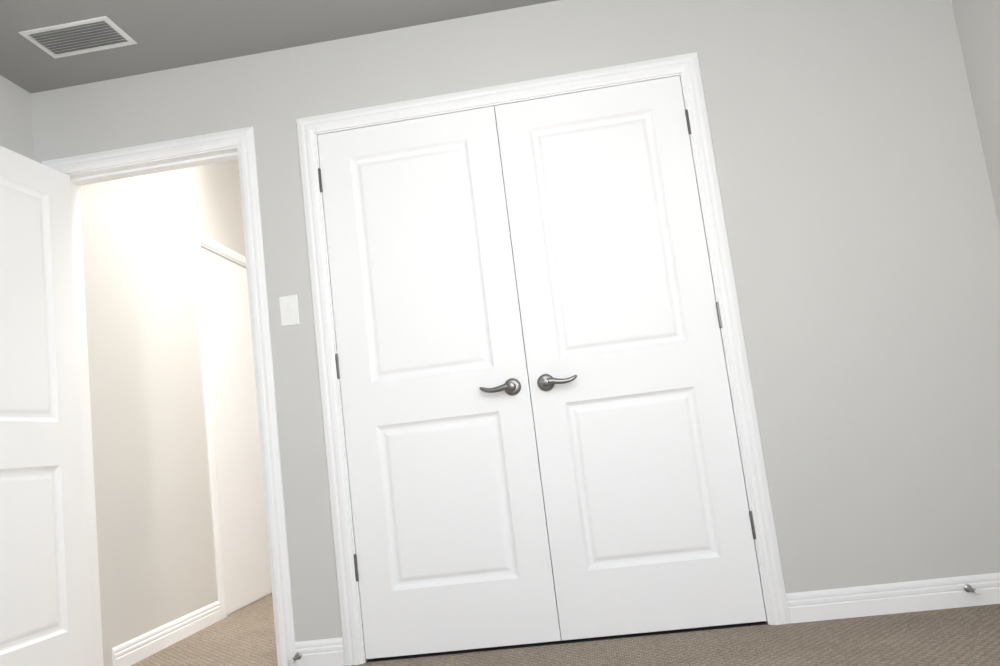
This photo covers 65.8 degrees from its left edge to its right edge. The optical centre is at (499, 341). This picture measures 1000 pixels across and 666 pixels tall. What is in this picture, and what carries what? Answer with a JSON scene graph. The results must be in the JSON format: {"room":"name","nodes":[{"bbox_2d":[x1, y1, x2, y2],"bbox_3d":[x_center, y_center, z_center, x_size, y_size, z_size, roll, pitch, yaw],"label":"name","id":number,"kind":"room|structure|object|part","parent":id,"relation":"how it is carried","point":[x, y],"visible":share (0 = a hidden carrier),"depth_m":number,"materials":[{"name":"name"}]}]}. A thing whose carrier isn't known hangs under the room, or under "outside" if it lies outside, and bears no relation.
{"room":"bedroom","nodes":[
{"label":"bedroom","id":0,"kind":"room"},
{"bbox_2d":[0,75,33,159],"bbox_3d":[-2.156,-0.111,0.913,0.120,2.432,4.597,-8,-8,6],"label":"wall","id":1,"kind":"structure","parent":0,"point":[16,135],"depth_m":3.16,"materials":[{"name":"grey paint"}]},
{"bbox_2d":[80,160,271,665],"bbox_3d":[-1.703,-0.017,4.383,0.120,3.050,2.376,-8,-8,6],"label":"wall","id":2,"kind":"structure","parent":0,"point":[156,554],"depth_m":3.69,"materials":[{"name":"beige paint"}]},
{"bbox_2d":[112,601,221,665],"bbox_3d":[-1.526,1.358,3.612,0.014,0.098,0.918,-8,-8,6],"label":"baseboard","id":3,"kind":"structure","parent":2,"relation":"attached to","point":[140,647],"depth_m":3.50,"materials":[{"name":"white wood"}]},
{"bbox_2d":[192,230,271,618],"bbox_3d":[-1.538,0.474,4.676,0.018,2.120,0.970,-8,-8,6],"label":"door","id":4,"kind":"structure","parent":2,"relation":"attached to","point":[241,551],"depth_m":4.49,"materials":[{"name":"white wood"}]},
{"bbox_2d":[0,0,557,92],"bbox_3d":[-0.438,-1.620,0.805,4.289,0.100,4.777,-8,-8,6],"label":"ceiling","id":5,"kind":"structure","parent":0,"point":[167,34],"depth_m":2.99,"materials":[{"name":"paint"}]},
{"bbox_2d":[19,16,136,57],"bbox_3d":[-1.587,-1.142,2.916,0.342,0.012,0.195,-8,-8,6],"label":"ceiling vent","id":6,"kind":"object","parent":5,"relation":"in","point":[107,20],"visible":1,"depth_m":2.90,"materials":[{"name":"white metal"}]},
{"bbox_2d":[289,652,301,663],"bbox_3d":[-0.749,1.157,2.817,0.026,0.025,0.079,-8,-8,6],"label":"door stop","id":7,"kind":"object","parent":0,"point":[298,655],"visible":1,"depth_m":2.83,"materials":[{"name":"grey metal"}]},
{"bbox_2d":[31,0,999,641],"bbox_3d":[-0.054,-0.397,3.036,3.929,3.050,0.120,-8,-8,6],"label":"wall","id":8,"kind":"structure","parent":0,"point":[863,228],"depth_m":2.86,"materials":[{"name":"grey paint"}]},
{"bbox_2d":[42,126,295,665],"bbox_3d":[-1.323,0.239,3.105,0.920,2.120,0.155,-8,-8,6],"label":"door frame","id":9,"kind":"structure","parent":8,"relation":"attached to","point":[242,140],"depth_m":3.09,"materials":[{"name":"white wood"}]},
{"bbox_2d":[0,146,92,665],"bbox_3d":[-1.752,0.273,2.702,0.160,2.030,0.785,-8,-8,9],"label":"bedroom door","id":10,"kind":"structure","parent":9,"relation":"attached to","point":[45,614],"depth_m":2.87,"materials":[{"name":"white wood"}]},
{"bbox_2d":[279,295,299,326],"bbox_3d":[-0.826,-0.122,3.023,0.074,0.120,0.014,-8,-8,6],"label":"light switch","id":11,"kind":"object","parent":8,"relation":"attached to","point":[289,312],"visible":1,"depth_m":3.02,"materials":[{"name":"white plastic"}]},
{"bbox_2d":[317,106,560,658],"bbox_3d":[-0.265,0.120,2.928,0.730,2.030,0.099,-8,-8,6],"label":"closet door","id":12,"kind":"structure","parent":8,"relation":"in","point":[452,545],"depth_m":2.93,"materials":[{"name":"white wood"}]},
{"bbox_3d":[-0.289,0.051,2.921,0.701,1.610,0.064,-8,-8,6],"label":"handle","id":13,"kind":"part","parent":12,"relation":"part of","materials":[{"name":"grey metal"}]},
{"bbox_2d":[296,52,790,665],"bbox_3d":[0.104,0.075,2.961,1.486,2.063,0.120,-8,-8,6],"label":"door frame","id":14,"kind":"structure","parent":8,"relation":"attached to","point":[711,273],"depth_m":2.94,"materials":[{"name":"white wood"}]},
{"bbox_2d":[495,76,766,639],"bbox_3d":[0.459,0.023,2.856,0.730,2.030,0.099,-8,-8,6],"label":"closet door","id":15,"kind":"structure","parent":8,"relation":"in","point":[650,522],"depth_m":2.86,"materials":[{"name":"white wood"}]},
{"bbox_3d":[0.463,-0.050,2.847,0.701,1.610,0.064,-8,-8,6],"label":"handle","id":16,"kind":"part","parent":15,"relation":"part of","materials":[{"name":"grey metal"}]},
{"bbox_2d":[786,572,999,622],"bbox_3d":[1.454,0.868,2.644,0.914,0.098,0.014,-8,-8,6],"label":"baseboard","id":17,"kind":"structure","parent":8,"relation":"attached to","point":[888,598],"depth_m":2.65,"materials":[{"name":"white wood"}]},
{"bbox_2d":[964,584,980,594],"bbox_3d":[1.585,0.833,2.589,0.026,0.025,0.079,-8,-8,6],"label":"door stop","id":18,"kind":"object","parent":17,"relation":"attached to","point":[968,588],"visible":1,"depth_m":2.60,"materials":[{"name":"grey metal"}]},
{"bbox_2d":[131,593,999,665],"bbox_3d":[0.017,1.009,1.835,4.289,0.050,7.532,-8,-8,6],"label":"floor carpet","id":19,"kind":"object","parent":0,"point":[959,636],"depth_m":2.54,"materials":[{"name":"brown carpet"}]},
{"bbox_2d":[366,621,766,661],"bbox_3d":[-0.087,1.286,4.015,2.353,0.001,2.430,-8,-8,6],"label":"floor","id":20,"kind":"structure","parent":0,"point":[572,641],"depth_m":2.79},
{"bbox_2d":[951,0,999,227],"bbox_3d":[1.699,-0.780,1.755,0.120,3.050,6.972,-8,-8,6],"label":"wall","id":21,"kind":"structure","parent":0,"point":[978,24],"depth_m":2.74,"materials":[{"name":"grey paint"}]}
]}

